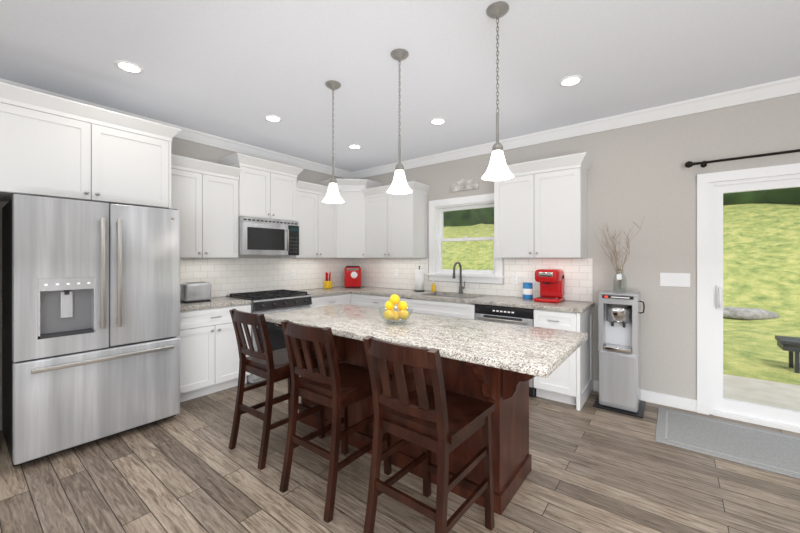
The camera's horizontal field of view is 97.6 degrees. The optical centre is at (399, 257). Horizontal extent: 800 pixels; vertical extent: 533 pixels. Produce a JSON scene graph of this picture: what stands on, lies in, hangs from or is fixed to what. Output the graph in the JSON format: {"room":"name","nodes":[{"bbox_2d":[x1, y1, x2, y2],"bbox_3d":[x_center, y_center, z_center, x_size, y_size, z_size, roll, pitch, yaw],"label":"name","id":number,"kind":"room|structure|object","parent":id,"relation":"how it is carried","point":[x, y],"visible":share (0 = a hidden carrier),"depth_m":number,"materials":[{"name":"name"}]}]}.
{"room":"kitchen","nodes":[
{"label":"kitchen","id":0,"kind":"room"},
{"bbox_2d":[0,137,344,430],"bbox_3d":[-2.913,-0.015,3.240,0.160,2.770,6.660,0,0,38],"label":"wall","id":1,"kind":"structure","parent":0,"point":[181,147],"depth_m":3.94,"materials":[{"name":"paint"}]},
{"bbox_2d":[0,82,593,257],"bbox_3d":[-0.633,0.102,3.135,3.558,2.537,4.014,0,0,38],"label":"upper cabinet","id":2,"kind":"object","parent":1,"relation":"attached to","point":[51,146],"visible":0.94,"depth_m":3.57,"materials":[{"name":"white wood"}]},
{"bbox_2d":[238,216,298,254],"bbox_3d":[-1.672,-0.252,4.320,0.457,0.433,0.752,0,0,38],"label":"microwave","id":3,"kind":"object","parent":2,"relation":"attached to","point":[256,236],"visible":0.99,"depth_m":4.15,"materials":[{"name":"silver metal"}]},
{"bbox_2d":[0,0,799,171],"bbox_3d":[0.036,-1.450,1.038,7.520,0.100,6.820,0,0,38],"label":"ceiling","id":4,"kind":"structure","parent":0,"point":[213,67],"depth_m":2.48,"materials":[{"name":"paint"}]},
{"bbox_2d":[114,60,143,73],"bbox_3d":[-1.976,-1.396,2.552,0.178,0.007,0.171,0,0,38],"label":"recessed light","id":5,"kind":"object","parent":4,"relation":"in","point":[134,68],"depth_m":2.56,"materials":[{"name":"white"}]},
{"bbox_2d":[264,115,281,121],"bbox_3d":[-1.267,-1.396,3.495,0.177,0.007,0.177,0,0,38],"label":"recessed light","id":6,"kind":"object","parent":4,"relation":"in","point":[272,118],"depth_m":3.50,"materials":[{"name":"white"}]},
{"bbox_2d":[322,80,343,202],"bbox_3d":[-0.538,-0.926,2.819,0.178,0.946,0.178,0,0,38],"label":"pendant light","id":7,"kind":"object","parent":4,"relation":"hanging from","point":[332,196],"visible":1,"depth_m":2.80,"materials":[{"name":"white glass"}]},
{"bbox_2d":[348,144,361,148],"bbox_3d":[-0.565,-1.396,4.374,0.174,0.007,0.180,0,0,38],"label":"recessed light","id":8,"kind":"object","parent":4,"relation":"in","point":[353,146],"depth_m":4.38,"materials":[{"name":"white"}]},
{"bbox_2d":[387,49,411,193],"bbox_3d":[-0.003,-0.926,2.401,0.178,0.946,0.178,0,0,38],"label":"pendant light","id":9,"kind":"object","parent":4,"relation":"hanging from","point":[399,185],"visible":1,"depth_m":2.38,"materials":[{"name":"white glass"}]},
{"bbox_2d":[429,118,445,124],"bbox_3d":[0.384,-1.396,3.566,0.176,0.007,0.178,0,0,38],"label":"recessed light","id":10,"kind":"object","parent":4,"relation":"in","point":[435,121],"depth_m":3.58,"materials":[{"name":"white"}]},
{"bbox_2d":[481,1,513,180],"bbox_3d":[0.549,-0.926,1.970,0.178,0.946,0.178,0,0,38],"label":"pendant light","id":11,"kind":"object","parent":4,"relation":"hanging from","point":[497,170],"visible":1,"depth_m":1.95,"materials":[{"name":"white glass"}]},
{"bbox_2d":[559,75,582,86],"bbox_3d":[1.345,-1.396,2.755,0.168,0.007,0.177,0,0,38],"label":"recessed light","id":12,"kind":"object","parent":4,"relation":"in","point":[572,80],"depth_m":2.76,"materials":[{"name":"white"}]},
{"bbox_2d":[0,376,799,532],"bbox_3d":[0.036,1.420,1.038,7.520,0.100,6.820,0,0,38],"label":"floor","id":13,"kind":"structure","parent":0,"point":[594,470],"depth_m":2.10,"materials":[{"name":"brown wood"}]},
{"bbox_2d":[2,193,179,466],"bbox_3d":[-2.482,0.477,2.846,0.980,1.785,0.950,0,0,38],"label":"fridge","id":14,"kind":"object","parent":13,"relation":"on","point":[91,289],"visible":1,"depth_m":2.51,"materials":[{"name":"silver metal"}]},
{"bbox_2d":[226,289,311,383],"bbox_3d":[-1.555,0.895,4.229,0.702,0.949,0.752,0,0,38],"label":"range","id":15,"kind":"object","parent":13,"relation":"on","point":[271,301],"visible":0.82,"depth_m":3.98,"materials":[{"name":"silver metal"}]},
{"bbox_2d":[229,309,324,469],"bbox_3d":[-0.906,0.870,2.592,0.424,1.008,0.541,0,0,38],"label":"stool","id":16,"kind":"object","parent":13,"relation":"on","point":[273,366],"visible":0.87,"depth_m":2.43,"materials":[{"name":"brown wood"}]},
{"bbox_2d":[279,320,391,522],"bbox_3d":[-0.383,0.870,2.142,0.434,1.008,0.545,0,0,38],"label":"stool","id":17,"kind":"object","parent":13,"relation":"on","point":[337,387],"visible":0.91,"depth_m":2.01,"materials":[{"name":"brown wood"}]},
{"bbox_2d":[177,286,594,410],"bbox_3d":[-0.273,0.912,3.588,3.568,0.915,2.858,0,0,38],"label":"base cabinet","id":18,"kind":"object","parent":13,"relation":"on","point":[209,354],"visible":0.43,"depth_m":3.47,"materials":[{"name":"white wood"}]},
{"bbox_2d":[180,282,210,302],"bbox_3d":[-2.121,0.353,3.644,0.170,0.202,0.272,0,0,38],"label":"toaster","id":19,"kind":"object","parent":18,"relation":"on","point":[190,292],"visible":0.97,"depth_m":3.57,"materials":[{"name":"silver metal"}]},
{"bbox_2d":[324,272,331,288],"bbox_3d":[-1.077,0.332,5.245,0.104,0.245,0.090,0,0,38],"label":"utensil holder","id":20,"kind":"object","parent":18,"relation":"on","point":[327,284],"visible":0.99,"depth_m":5.22,"materials":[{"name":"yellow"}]},
{"bbox_2d":[344,266,360,287],"bbox_3d":[-0.728,0.288,5.405,0.250,0.332,0.324,0,0,-7],"label":"ice maker","id":21,"kind":"object","parent":18,"relation":"on","point":[352,274],"visible":1,"depth_m":5.25,"materials":[{"name":"red plastic"}]},
{"bbox_2d":[414,266,424,291],"bbox_3d":[0.267,0.282,4.792,0.150,0.344,0.150,0,0,38],"label":"paper towel","id":22,"kind":"object","parent":18,"relation":"on","point":[419,273],"visible":1,"depth_m":4.74,"materials":[{"name":"white paper"}]},
{"bbox_2d":[432,281,435,291],"bbox_3d":[0.453,0.380,4.722,0.052,0.149,0.051,0,0,-13],"label":"soap bottle","id":23,"kind":"object","parent":18,"relation":"on","point":[433,284],"visible":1,"depth_m":4.70,"materials":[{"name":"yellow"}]},
{"bbox_2d":[452,262,464,293],"bbox_3d":[0.743,0.250,4.402,0.101,0.409,0.224,0,0,38],"label":"faucet","id":24,"kind":"object","parent":18,"relation":"on","point":[461,288],"visible":1,"depth_m":4.46,"materials":[{"name":"grey metal"}]},
{"bbox_2d":[523,282,532,298],"bbox_3d":[1.423,0.363,3.901,0.106,0.181,0.106,0,0,38],"label":"canister","id":25,"kind":"object","parent":18,"relation":"on","point":[527,286],"visible":1,"depth_m":3.86,"materials":[{"name":"blue plastic"}]},
{"bbox_2d":[534,269,564,302],"bbox_3d":[1.577,0.286,3.692,0.240,0.335,0.300,0,0,38],"label":"coffee maker","id":26,"kind":"object","parent":18,"relation":"on","point":[552,281],"visible":1,"depth_m":3.62,"materials":[{"name":"red plastic"}]},
{"bbox_2d":[264,304,587,514],"bbox_3d":[0.006,0.907,2.403,2.150,0.925,0.855,0,0,38],"label":"kitchen island","id":27,"kind":"object","parent":13,"relation":"on","point":[492,362],"visible":0.59,"depth_m":2.04,"materials":[{"name":"beige stone"}]},
{"bbox_2d":[384,294,408,320],"bbox_3d":[-0.029,0.345,2.383,0.244,0.198,0.244,0,0,38],"label":"fruit bowl","id":28,"kind":"object","parent":27,"relation":"on","point":[402,313],"visible":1,"depth_m":2.35,"materials":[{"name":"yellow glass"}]},
{"bbox_2d":[363,335,494,532],"bbox_3d":[0.148,0.870,1.707,0.434,1.008,0.545,0,0,38],"label":"stool","id":29,"kind":"object","parent":13,"relation":"on","point":[434,418],"visible":1,"depth_m":1.60,"materials":[{"name":"brown wood"}]},
{"bbox_2d":[475,304,535,395],"bbox_3d":[1.207,0.936,3.787,0.606,0.868,0.606,0,0,38],"label":"dishwasher","id":30,"kind":"object","parent":13,"relation":"on","point":[500,314],"visible":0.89,"depth_m":3.54,"materials":[{"name":"grey metal"}]},
{"bbox_2d":[593,290,645,417],"bbox_3d":[2.053,0.845,3.266,0.383,1.050,0.415,0,0,38],"label":"water cooler","id":31,"kind":"object","parent":13,"relation":"on","point":[620,312],"visible":1,"depth_m":3.16,"materials":[{"name":"silver plastic"}]},
{"bbox_2d":[596,222,642,288],"bbox_3d":[2.024,-0.029,3.268,0.234,0.695,0.357,0,0,-30],"label":"vase","id":32,"kind":"object","parent":31,"relation":"on","point":[619,276],"visible":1,"depth_m":3.27,"materials":[{"name":"clear glass"}]},
{"bbox_2d":[655,407,799,478],"bbox_3d":[2.862,1.365,2.339,1.850,0.010,0.750,0,0,38],"label":"rug","id":33,"kind":"object","parent":13,"relation":"on","point":[776,452],"visible":1,"depth_m":2.60,"materials":[{"name":"grey fabric"}]},
{"bbox_2d":[360,93,799,399],"bbox_3d":[2.087,-0.015,3.662,7.520,2.770,0.160,0,0,38],"label":"wall","id":34,"kind":"structure","parent":0,"point":[638,174],"depth_m":3.30,"materials":[{"name":"paint"}]},
{"bbox_2d":[180,258,592,301],"bbox_3d":[-0.283,0.228,3.591,3.549,0.452,2.867,0,0,38],"label":"tile backsplash","id":35,"kind":"structure","parent":34,"relation":"attached to","point":[226,276],"depth_m":4.42,"materials":[{"name":"white tile"}]},
{"bbox_2d":[291,270,294,278],"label":"outlet","id":36,"kind":"object","parent":35,"relation":"attached to","point":[292,271],"depth_m":4.89,"materials":[{"name":"white plastic"}]},
{"bbox_2d":[512,274,517,283],"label":"outlet","id":37,"kind":"object","parent":35,"relation":"attached to","point":[514,276],"depth_m":4.11,"materials":[{"name":"white plastic"}]},
{"bbox_2d":[0,76,799,178],"bbox_3d":[0.036,-1.345,1.038,7.196,0.105,6.496,0,0,38],"label":"crown molding","id":38,"kind":"structure","parent":34,"relation":"attached to","point":[789,86],"depth_m":3.69,"materials":[{"name":"white wood"}]},
{"bbox_2d":[449,179,478,191],"bbox_3d":[0.824,-0.951,4.531,0.420,0.152,0.018,0,0,38],"label":"wall sign","id":39,"kind":"object","parent":34,"relation":"attached to","point":[463,184],"visible":1,"depth_m":4.51,"materials":[{"name":"white wood"}]},
{"bbox_2d":[427,193,503,283],"bbox_3d":[0.860,-0.240,4.584,1.080,1.100,0.207,0,0,38],"label":"window","id":40,"kind":"structure","parent":34,"relation":"in","point":[437,208],"depth_m":4.65,"materials":[{"name":"white painted wood"},{"name":"glass"}]},
{"bbox_2d":[593,380,696,411],"bbox_3d":[-1.293,1.317,2.568,7.832,0.105,1.412,0,0,-18],"label":"baseboard","id":41,"kind":"structure","parent":34,"relation":"attached to","point":[689,404],"depth_m":3.24,"materials":[{"name":"white wood"}]},
{"bbox_2d":[660,273,689,286],"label":"light switch","id":42,"kind":"object","parent":34,"relation":"attached to","point":[676,279],"depth_m":3.21,"materials":[{"name":"white plastic"}]},
{"bbox_2d":[685,149,799,167],"bbox_3d":[3.463,-0.825,2.410,2.334,0.058,0.112,0,0,38],"label":"curtain rod","id":43,"kind":"object","parent":34,"relation":"attached to","point":[688,164],"visible":1,"depth_m":2.90,"materials":[{"name":"brown metal"}]},
{"bbox_2d":[697,163,799,432],"bbox_3d":[3.468,0.315,2.543,2.005,2.110,0.214,0,0,38],"label":"door frame","id":44,"kind":"structure","parent":34,"relation":"attached to","point":[711,187],"depth_m":3.06,"materials":[{"name":"white painted wood"},{"name":"glass"}]},
{"label":"outside","id":45,"kind":"structure","parent":0,"visible":0},
{"bbox_2d":[442,203,799,385],"bbox_3d":[24.738,-10.271,30.380,90.000,23.783,69.840,0,0,38],"label":"ground","id":46,"kind":"structure","parent":45,"point":[761,242],"depth_m":10.37,"materials":[{"name":"green plant"}]},
{"bbox_2d":[444,187,799,226],"bbox_3d":[16.160,-6.186,18.551,7.984,15.366,77.869,0,0,-43],"label":"trees","id":47,"kind":"object","parent":46,"relation":"on","point":[469,217],"visible":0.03,"depth_m":16.08,"materials":[{"name":"green plant"}]},
{"bbox_2d":[723,307,778,319],"bbox_3d":[10.036,1.248,8.735,9.282,0.606,2.173,0,0,29],"label":"rocks","id":48,"kind":"object","parent":46,"relation":"on","point":[728,312],"visible":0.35,"depth_m":8.54},
{"bbox_2d":[723,374,799,411],"bbox_3d":[4.626,1.478,2.770,5.700,0.185,1.559,0,0,38],"label":"patio slab","id":49,"kind":"object","parent":46,"relation":"on","point":[763,392],"depth_m":3.69,"materials":[{"name":"concrete"}]},
{"bbox_2d":[775,335,799,372],"bbox_3d":[5.843,1.325,4.369,1.550,0.450,0.400,0,0,38],"label":"bench","id":50,"kind":"object","parent":46,"relation":"on","point":[786,343],"visible":0.88,"depth_m":4.67,"materials":[{"name":"grey"}]}
]}

